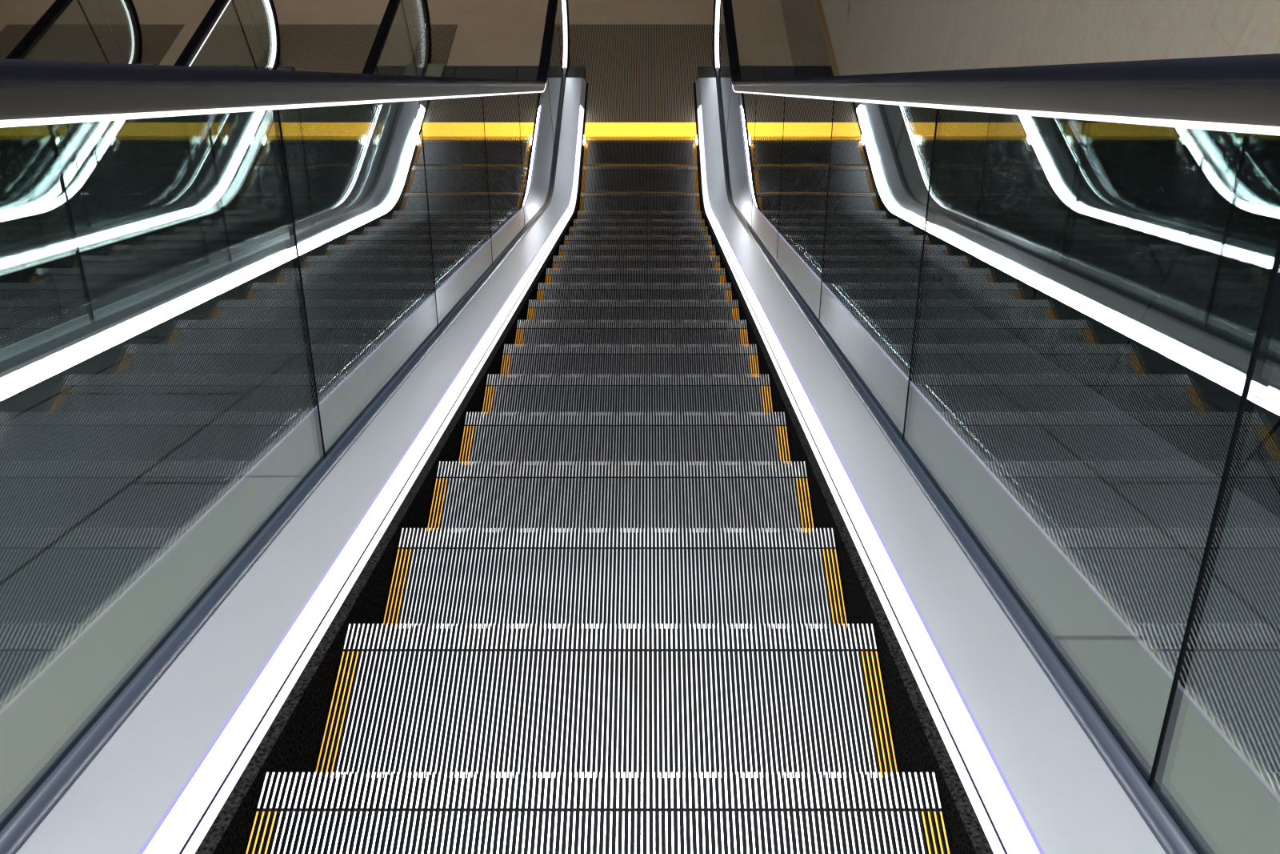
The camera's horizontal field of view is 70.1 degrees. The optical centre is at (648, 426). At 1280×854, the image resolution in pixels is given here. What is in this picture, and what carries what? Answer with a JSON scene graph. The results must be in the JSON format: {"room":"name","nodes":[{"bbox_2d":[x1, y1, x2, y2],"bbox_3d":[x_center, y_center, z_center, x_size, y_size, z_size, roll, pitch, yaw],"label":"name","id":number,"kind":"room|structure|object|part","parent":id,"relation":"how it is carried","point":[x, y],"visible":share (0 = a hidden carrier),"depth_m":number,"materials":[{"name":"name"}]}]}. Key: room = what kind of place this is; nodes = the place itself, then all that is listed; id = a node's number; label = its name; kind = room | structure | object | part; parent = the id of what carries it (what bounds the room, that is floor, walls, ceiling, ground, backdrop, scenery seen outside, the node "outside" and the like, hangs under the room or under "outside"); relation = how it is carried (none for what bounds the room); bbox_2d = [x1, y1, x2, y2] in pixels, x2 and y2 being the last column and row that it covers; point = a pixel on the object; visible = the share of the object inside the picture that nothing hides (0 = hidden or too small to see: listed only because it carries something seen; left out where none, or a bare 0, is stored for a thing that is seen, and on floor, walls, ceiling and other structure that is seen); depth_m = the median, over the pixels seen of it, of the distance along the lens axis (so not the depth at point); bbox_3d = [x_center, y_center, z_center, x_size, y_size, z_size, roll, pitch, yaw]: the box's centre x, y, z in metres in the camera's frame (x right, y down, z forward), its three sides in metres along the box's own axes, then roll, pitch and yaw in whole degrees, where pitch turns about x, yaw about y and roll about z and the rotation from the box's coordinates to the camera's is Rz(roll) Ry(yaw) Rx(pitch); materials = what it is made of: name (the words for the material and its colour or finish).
{"room":"escalator","nodes":[
{"label":"escalator","id":0,"kind":"room"},
{"bbox_2d":[0,0,792,65],"bbox_3d":[-5.296,-3.148,8.793,13.550,0.200,31.000,0,51,0],"label":"floor","id":1,"kind":"structure","parent":0,"point":[12,12],"depth_m":9.60,"materials":[{"name":"beige stone"}]},
{"bbox_2d":[0,0,184,215],"bbox_3d":[-5.771,-0.702,2.852,1.860,7.763,13.895,0,51,0],"label":"escalator","id":2,"kind":"object","parent":1,"relation":"on","point":[30,180],"visible":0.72,"depth_m":8.20,"materials":[{"name":"silver metal"}]},
{"bbox_3d":[-5.771,-2.681,8.271,1.008,0.020,0.251,0,51,0],"label":"comb plate","id":3,"kind":"part","parent":2,"relation":"part of","materials":[{"name":"orange"}]},
{"bbox_2d":[4,123,72,201],"bbox_3d":[-5.225,-0.309,2.427,0.039,5.994,11.787,0,51,0],"label":"light","id":4,"kind":"object","parent":2,"relation":"attached to","point":[58,143],"depth_m":7.85,"materials":[{"name":"white"}]},
{"bbox_2d":[55,136,59,144],"bbox_3d":[-5.268,-2.559,8.137,0.006,0.036,0.100,0,51,0],"label":"light","id":5,"kind":"object","parent":2,"relation":"attached to","point":[58,139],"depth_m":8.12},
{"bbox_3d":[-5.026,-1.177,2.623,0.080,6.806,12.429,0,51,0],"label":"handrail","id":6,"kind":"part","parent":2,"relation":"part of","materials":[{"name":"black rubber"}]},
{"bbox_3d":[-5.771,-3.483,8.950,1.860,0.024,1.849,0,51,0],"label":"landing plate","id":7,"kind":"part","parent":2,"relation":"part of","materials":[{"name":"grey metal"}]},
{"bbox_2d":[120,0,134,63],"bbox_3d":[-5.041,-1.144,2.589,0.019,6.674,12.381,0,51,0],"label":"light","id":8,"kind":"object","parent":2,"relation":"attached to","point":[129,9],"depth_m":8.87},
{"bbox_2d":[0,0,457,403],"bbox_3d":[-3.415,-0.702,2.852,2.848,7.763,13.895,0,51,0],"label":"escalator","id":9,"kind":"object","parent":1,"relation":"on","point":[170,216],"visible":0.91,"depth_m":7.30,"materials":[{"name":"silver metal"}]},
{"bbox_2d":[0,109,273,275],"bbox_3d":[-3.468,-0.309,2.427,0.039,5.994,11.787,0,51,0],"label":"light","id":10,"kind":"object","parent":9,"relation":"attached to","point":[64,256],"depth_m":6.33,"materials":[{"name":"white"}]},
{"bbox_3d":[-3.448,-0.258,2.692,0.041,6.385,12.475,0,51,0],"label":"skirt panel","id":11,"kind":"part","parent":9,"relation":"part of","materials":[{"name":"silver metal"}]},
{"bbox_2d":[0,104,393,349],"bbox_3d":[-2.375,-0.309,2.427,0.039,5.994,11.787,0,51,0],"label":"light","id":12,"kind":"object","parent":9,"relation":"attached to","point":[381,140],"depth_m":7.31,"materials":[{"name":"white"}]},
{"bbox_3d":[-3.666,-1.177,2.623,0.080,6.806,12.429,0,51,0],"label":"handrail","id":13,"kind":"part","parent":9,"relation":"part of","materials":[{"name":"black rubber"}]},
{"bbox_2d":[188,0,276,67],"bbox_3d":[-3.651,-1.144,2.589,0.019,6.674,12.381,0,51,0],"label":"light","id":14,"kind":"object","parent":9,"relation":"attached to","point":[198,39],"depth_m":7.72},
{"bbox_2d":[262,135,267,144],"bbox_3d":[-3.424,-2.559,8.137,0.006,0.036,0.100,0,51,0],"label":"light","id":15,"kind":"object","parent":9,"relation":"attached to","point":[264,138],"depth_m":8.15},
{"bbox_3d":[-2.921,-2.681,8.271,1.008,0.020,0.251,0,51,0],"label":"comb plate","id":16,"kind":"part","parent":9,"relation":"part of","materials":[{"name":"orange"}]},
{"bbox_3d":[-2.921,-3.483,8.950,1.860,0.024,1.849,0,51,0],"label":"landing plate","id":17,"kind":"part","parent":9,"relation":"part of","materials":[{"name":"grey metal"}]},
{"bbox_3d":[-2.395,-0.258,2.692,0.041,6.385,12.475,0,51,0],"label":"skirt panel","id":18,"kind":"part","parent":9,"relation":"part of","materials":[{"name":"grey metal"}]},
{"bbox_2d":[375,135,379,144],"bbox_3d":[-2.418,-2.559,8.137,0.006,0.036,0.100,0,51,0],"label":"light","id":19,"kind":"object","parent":9,"relation":"attached to","point":[377,139],"depth_m":8.15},
{"bbox_3d":[-2.176,-1.177,2.623,0.080,6.806,12.429,0,51,0],"label":"handrail","id":20,"kind":"part","parent":9,"relation":"part of","materials":[{"name":"black rubber"}]},
{"bbox_3d":[-2.176,-0.818,2.324,0.010,6.674,12.378,0,51,0],"label":"glass","id":21,"kind":"part","parent":9,"relation":"part of","materials":[{"name":"clear glass"}]},
{"bbox_2d":[0,0,1279,853],"bbox_3d":[-0.281,-0.702,2.852,3.416,7.763,13.895,0,51,0],"label":"escalator","id":22,"kind":"object","parent":1,"relation":"on","point":[618,484],"visible":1,"depth_m":1.99,"materials":[{"name":"silver metal"}]},
{"bbox_2d":[0,0,567,127],"bbox_3d":[-0.801,-1.144,2.589,0.019,6.674,12.381,0,51,0],"label":"light","id":23,"kind":"object","parent":22,"relation":"attached to","point":[430,102],"depth_m":2.17,"materials":[{"name":"white plastic"}]},
{"bbox_3d":[-0.816,-1.177,2.623,0.080,6.806,12.429,0,51,0],"label":"handrail","id":24,"kind":"part","parent":22,"relation":"part of","materials":[{"name":"black rubber"}]},
{"bbox_2d":[143,104,583,853],"bbox_3d":[-0.618,-0.309,2.427,0.039,5.994,11.787,0,51,0],"label":"light","id":25,"kind":"object","parent":22,"relation":"attached to","point":[189,819],"depth_m":1.72,"materials":[{"name":"white"}]},
{"bbox_3d":[-0.598,-0.258,2.692,0.041,6.385,12.475,0,51,0],"label":"skirt panel","id":26,"kind":"part","parent":22,"relation":"part of","materials":[{"name":"silver metal"}]},
{"bbox_3d":[-0.816,-0.818,2.324,0.010,6.674,12.378,0,51,0],"label":"glass","id":27,"kind":"part","parent":22,"relation":"part of","materials":[{"name":"clear glass"}]},
{"bbox_3d":[-0.071,-2.681,8.271,1.008,0.020,0.251,0,51,0],"label":"comb plate","id":28,"kind":"part","parent":22,"relation":"part of","materials":[{"name":"yellow metal"}]},
{"bbox_3d":[-0.071,-3.483,8.950,1.860,0.024,1.849,0,51,0],"label":"landing plate","id":29,"kind":"part","parent":22,"relation":"part of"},
{"bbox_3d":[0.674,-0.818,2.324,0.010,6.674,12.378,0,51,0],"label":"glass","id":30,"kind":"part","parent":22,"relation":"part of","materials":[{"name":"clear glass"}]},
{"bbox_3d":[0.455,-0.258,2.692,0.041,6.385,12.475,0,51,0],"label":"skirt panel","id":31,"kind":"part","parent":22,"relation":"part of","materials":[{"name":"silver metal"}]},
{"bbox_2d":[697,104,1039,853],"bbox_3d":[0.475,-0.309,2.427,0.039,5.994,11.787,0,51,0],"label":"light","id":32,"kind":"object","parent":22,"relation":"attached to","point":[999,815],"depth_m":1.72,"materials":[{"name":"white"}]},
{"bbox_3d":[0.674,-1.177,2.623,0.080,6.806,12.429,0,51,0],"label":"handrail","id":33,"kind":"part","parent":22,"relation":"part of","materials":[{"name":"black rubber"}]},
{"bbox_2d":[714,0,1279,135],"bbox_3d":[0.659,-1.144,2.589,0.019,6.674,12.381,0,51,0],"label":"light","id":34,"kind":"object","parent":22,"relation":"attached to","point":[858,105],"depth_m":1.96,"materials":[{"name":"white plastic"}]},
{"bbox_2d":[780,0,1279,517],"bbox_3d":[1.450,-1.307,3.353,0.055,8.857,16.015,0,51,0],"label":"wall","id":35,"kind":"structure","parent":0,"point":[1137,260],"depth_m":2.88,"materials":[{"name":"glass"}]},
{"bbox_3d":[1.449,-2.405,2.996,0.052,5.836,14.773,0,51,0],"label":"trim","id":36,"kind":"part","parent":35,"relation":"part of","materials":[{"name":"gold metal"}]}
]}

